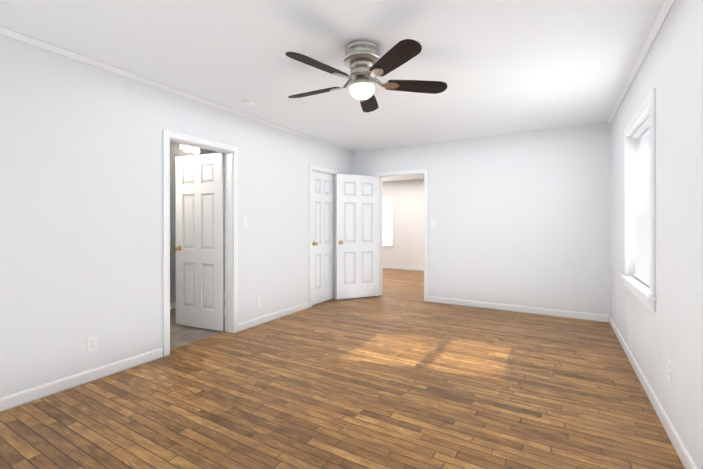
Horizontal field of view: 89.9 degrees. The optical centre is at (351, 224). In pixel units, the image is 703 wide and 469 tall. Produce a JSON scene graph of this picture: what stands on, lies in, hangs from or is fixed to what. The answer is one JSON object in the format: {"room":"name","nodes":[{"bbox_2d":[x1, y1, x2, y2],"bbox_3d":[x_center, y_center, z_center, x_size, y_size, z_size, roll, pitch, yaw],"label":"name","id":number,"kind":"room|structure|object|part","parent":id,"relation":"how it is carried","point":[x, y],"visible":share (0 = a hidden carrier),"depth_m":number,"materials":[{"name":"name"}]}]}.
{"room":"empty bedroom","nodes":[
{"label":"empty bedroom","id":0,"kind":"room"},
{"bbox_2d":[0,34,352,397],"bbox_3d":[-1.621,-0.031,3.564,0.120,2.500,6.540,0,0,30],"label":"wall","id":1,"kind":"structure","parent":0,"point":[81,202],"depth_m":2.82,"materials":[{"name":"paint"}]},
{"bbox_2d":[0,348,162,411],"bbox_3d":[-2.439,1.176,2.040,0.013,0.088,2.779,0,0,30],"label":"baseboard","id":2,"kind":"structure","parent":1,"relation":"attached to","point":[72,381],"depth_m":2.64,"materials":[{"name":"paint"}]},
{"bbox_2d":[87,335,96,352],"bbox_3d":[-2.024,0.935,2.752,0.008,0.115,0.070,0,0,30],"label":"electrical outlet","id":3,"kind":"object","parent":1,"relation":"attached to","point":[91,343],"visible":1,"depth_m":2.75,"materials":[{"name":"white plastic"}]},
{"bbox_2d":[0,26,353,153],"bbox_3d":[-1.554,-1.261,3.524,0.036,0.040,6.300,0,0,30],"label":"crown molding","id":4,"kind":"structure","parent":1,"relation":"attached to","point":[9,33],"depth_m":3.03,"materials":[{"name":"paint"}]},
{"bbox_2d":[174,153,224,330],"bbox_3d":[-1.782,0.198,4.128,0.732,2.018,0.171,0,0,23],"label":"bathroom door","id":5,"kind":"structure","parent":1,"relation":"in","point":[200,243],"depth_m":4.10,"materials":[{"name":"paint"}]},
{"bbox_3d":[-2.061,0.289,4.249,0.062,0.062,0.171,0,0,23],"label":"knob","id":6,"kind":"part","parent":5,"relation":"part of","materials":[{"name":"gold metal"}]},
{"bbox_2d":[163,129,237,356],"bbox_3d":[-1.571,0.174,3.650,0.152,2.091,0.869,0,0,30],"label":"door frame","id":7,"kind":"structure","parent":1,"relation":"attached to","point":[231,238],"depth_m":3.94,"materials":[{"name":"paint"}]},
{"bbox_2d":[242,216,246,225],"bbox_3d":[-1.233,-0.041,4.091,0.015,0.115,0.070,0,0,30],"label":"light switch","id":8,"kind":"object","parent":1,"relation":"attached to","point":[244,220],"visible":1,"depth_m":4.08,"materials":[{"name":"white plastic"}]},
{"bbox_2d":[256,296,260,306],"bbox_3d":[-1.128,0.934,4.279,0.008,0.115,0.070,0,0,30],"label":"electrical outlet","id":9,"kind":"object","parent":1,"relation":"attached to","point":[258,300],"visible":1,"depth_m":4.27,"materials":[{"name":"white plastic"}]},
{"bbox_2d":[238,302,308,331],"bbox_3d":[-0.956,1.175,4.565,0.013,0.088,1.318,0,0,30],"label":"baseboard","id":10,"kind":"structure","parent":1,"relation":"attached to","point":[266,318],"depth_m":4.46,"materials":[{"name":"paint"}]},
{"bbox_2d":[312,170,332,304],"bbox_3d":[-0.458,0.200,5.485,0.171,2.013,0.612,0,0,30],"label":"closet door","id":11,"kind":"structure","parent":1,"relation":"in","point":[322,236],"depth_m":5.46,"materials":[{"name":"paint"}]},
{"bbox_2d":[309,164,336,307],"bbox_3d":[-0.480,0.173,5.492,0.138,2.091,0.752,0,0,30],"label":"door frame","id":12,"kind":"structure","parent":1,"relation":"attached to","point":[323,170],"depth_m":5.33,"materials":[{"name":"paint"}]},
{"bbox_2d":[170,142,219,302],"bbox_3d":[-2.917,-0.031,4.616,0.120,2.500,3.040,0,0,30],"label":"wall","id":13,"kind":"structure","parent":0,"point":[175,151],"depth_m":5.09,"materials":[{"name":"paint"}]},
{"bbox_2d":[170,302,175,309],"bbox_3d":[-2.859,1.175,4.583,0.013,0.088,2.800,0,0,30],"label":"baseboard","id":14,"kind":"structure","parent":13,"relation":"attached to","point":[172,305],"depth_m":5.07,"materials":[{"name":"paint"}]},
{"bbox_2d":[178,144,199,153],"bbox_3d":[-2.393,-1.129,5.258,0.132,0.135,0.320,0,0,30],"label":"sconce","id":15,"kind":"object","parent":13,"relation":"attached to","point":[186,148],"visible":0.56,"depth_m":5.18,"materials":[{"name":"white glass"}]},
{"bbox_2d":[170,299,224,348],"bbox_3d":[-2.257,1.250,4.229,1.650,0.058,3.040,0,0,30],"label":"floor","id":16,"kind":"structure","parent":0,"point":[180,335],"depth_m":3.94,"materials":[{"name":"beige tile"}]},
{"bbox_2d":[224,153,224,293],"bbox_3d":[-1.466,-0.032,5.457,1.530,2.500,0.120,0,0,30],"label":"wall","id":17,"kind":"structure","parent":0,"point":[224,153],"depth_m":5.74,"materials":[{"name":"paint"}]},
{"bbox_2d":[0,0,663,151],"bbox_3d":[-0.075,-1.331,4.656,6.280,0.100,9.990,0,0,30],"label":"ceiling","id":18,"kind":"structure","parent":0,"point":[497,67],"depth_m":2.63,"materials":[{"name":"paint"}]},
{"bbox_2d":[242,100,254,106],"bbox_3d":[-1.082,-1.262,3.711,0.132,0.038,0.132,0,0,30],"label":"smoke detector","id":19,"kind":"object","parent":18,"relation":"attached to","point":[246,103],"visible":1,"depth_m":3.67,"materials":[{"name":"white plastic"}]},
{"bbox_2d":[285,39,446,111],"bbox_3d":[0.033,-1.085,2.581,1.206,0.389,1.241,0,0,30],"label":"ceiling fan","id":20,"kind":"object","parent":18,"relation":"hanging from","point":[364,62],"visible":1,"depth_m":2.48,"materials":[{"name":"brown wood"}]},
{"bbox_3d":[-0.293,-1.028,2.757,0.465,0.006,0.144,0,14,27],"label":"blade","id":21,"kind":"part","parent":20,"relation":"part of","materials":[{"name":"brown wood"}]},
{"bbox_3d":[-0.219,-1.028,2.272,0.465,0.006,0.144,0,14,-45],"label":"blade","id":22,"kind":"part","parent":20,"relation":"part of","materials":[{"name":"brown wood"}]},
{"bbox_3d":[0.078,-1.137,2.566,0.274,0.286,0.274,0,0,30],"label":"motor","id":23,"kind":"part","parent":20,"relation":"part of","materials":[{"name":"silver metal"}]},
{"bbox_3d":[0.078,-0.954,2.566,0.188,0.092,0.188,0,0,30],"label":"lamp shade","id":24,"kind":"part","parent":20,"relation":"part of","materials":[{"name":"white glass"}]},
{"bbox_3d":[0.145,-1.028,2.978,0.144,0.006,0.465,-14,-2,9],"label":"blade","id":25,"kind":"part","parent":20,"relation":"part of","materials":[{"name":"brown wood"}]},
{"bbox_3d":[0.266,-1.028,2.193,0.144,0.006,0.465,16,-7,-26],"label":"blade","id":26,"kind":"part","parent":20,"relation":"part of","materials":[{"name":"brown wood"}]},
{"bbox_3d":[0.490,-1.028,2.630,0.465,0.006,0.144,0,-14,-9],"label":"blade","id":27,"kind":"part","parent":20,"relation":"part of","materials":[{"name":"brown wood"}]},
{"bbox_2d":[0,268,684,468],"bbox_3d":[-0.075,1.249,4.657,6.280,0.060,9.990,0,0,30],"label":"floor","id":28,"kind":"structure","parent":0,"point":[399,373],"depth_m":2.43,"materials":[{"name":"brown wood"}]},
{"bbox_2d":[382,179,423,267],"bbox_3d":[2.425,-0.034,8.912,6.280,2.500,0.120,0,0,30],"label":"wall","id":29,"kind":"structure","parent":0,"point":[408,249],"depth_m":9.39,"materials":[{"name":"paint"}]},
{"bbox_2d":[382,197,394,248],"bbox_3d":[0.665,-0.042,9.864,1.160,1.425,0.080,0,0,30],"label":"window","id":30,"kind":"structure","parent":29,"relation":"in","point":[386,246],"depth_m":9.59,"materials":[{"name":"paint"}]},
{"bbox_2d":[382,199,391,244],"bbox_3d":[0.676,-0.057,9.883,0.990,1.270,0.020,0,0,30],"label":"blinds","id":31,"kind":"object","parent":30,"relation":"attached to","point":[386,214],"depth_m":9.71,"materials":[{"name":"white plastic"}]},
{"bbox_2d":[382,265,423,270],"bbox_3d":[2.374,1.172,8.866,6.000,0.088,0.013,0,0,30],"label":"baseboard","id":32,"kind":"structure","parent":29,"relation":"attached to","point":[383,266],"depth_m":9.44,"materials":[{"name":"paint"}]},
{"bbox_2d":[382,175,423,181],"bbox_3d":[1.534,-1.228,7.434,6.000,0.110,3.330,0,0,30],"label":"ceiling","id":33,"kind":"structure","parent":0,"point":[402,178],"depth_m":9.04,"materials":[{"name":"paint"}]},
{"bbox_2d":[353,122,610,314],"bbox_3d":[1.721,-0.032,5.324,3.860,2.500,0.120,0,0,30],"label":"wall","id":34,"kind":"structure","parent":0,"point":[522,218],"depth_m":4.89,"materials":[{"name":"paint"}]},
{"bbox_2d":[375,169,427,301],"bbox_3d":[0.842,0.172,5.841,0.922,2.091,0.152,0,0,30],"label":"door frame","id":35,"kind":"structure","parent":34,"relation":"attached to","point":[424,172],"depth_m":5.65,"materials":[{"name":"paint"}]},
{"bbox_2d":[336,174,378,299],"bbox_3d":[0.115,0.200,5.806,0.785,2.013,0.171,0,0,-25],"label":"entry door","id":36,"kind":"structure","parent":35,"relation":"attached to","point":[357,236],"depth_m":5.78,"materials":[{"name":"paint"}]},
{"bbox_2d":[430,219,434,226],"bbox_3d":[1.268,-0.022,5.512,0.070,0.115,0.015,0,0,30],"label":"light switch","id":37,"kind":"object","parent":34,"relation":"attached to","point":[432,222],"visible":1,"depth_m":5.51,"materials":[{"name":"white plastic"}]},
{"bbox_2d":[428,296,607,321],"bbox_3d":[2.198,1.175,4.967,2.293,0.088,0.013,0,0,30],"label":"baseboard","id":38,"kind":"structure","parent":34,"relation":"attached to","point":[515,308],"depth_m":4.86,"materials":[{"name":"paint"}]},
{"bbox_2d":[610,0,702,468],"bbox_3d":[1.660,-0.029,1.568,0.160,2.500,6.420,0,0,30],"label":"wall","id":39,"kind":"structure","parent":0,"point":[671,72],"depth_m":2.00,"materials":[{"name":"paint"}]},
{"bbox_2d":[620,88,656,311],"bbox_3d":[2.362,-0.160,2.813,0.200,1.490,1.210,0,0,30],"label":"window","id":40,"kind":"structure","parent":39,"relation":"in","point":[645,158],"depth_m":2.53,"materials":[{"name":"white plastic"}]},
{"bbox_2d":[633,116,649,286],"bbox_3d":[2.350,-0.173,2.820,0.046,1.286,0.976,0,0,30],"label":"window blinds","id":41,"kind":"object","parent":40,"relation":"attached to","point":[642,246],"visible":0.62,"depth_m":2.94,"materials":[{"name":"white plastic"}]},
{"bbox_2d":[607,0,674,123],"bbox_3d":[1.606,-1.259,1.668,0.036,0.040,6.300,0,0,30],"label":"crown molding","id":42,"kind":"structure","parent":39,"relation":"attached to","point":[666,7],"depth_m":2.54,"materials":[{"name":"paint"}]},
{"bbox_2d":[608,315,697,468],"bbox_3d":[1.615,1.177,1.664,0.013,0.088,6.300,0,0,30],"label":"baseboard","id":43,"kind":"structure","parent":39,"relation":"attached to","point":[688,463],"depth_m":2.22,"materials":[{"name":"paint"}]},
{"bbox_2d":[668,359,671,382],"bbox_3d":[1.838,0.845,2.037,0.008,0.115,0.070,0,0,30],"label":"electrical outlet","id":44,"kind":"object","parent":39,"relation":"attached to","point":[670,370],"visible":0.98,"depth_m":2.02,"materials":[{"name":"white plastic"}]}
]}

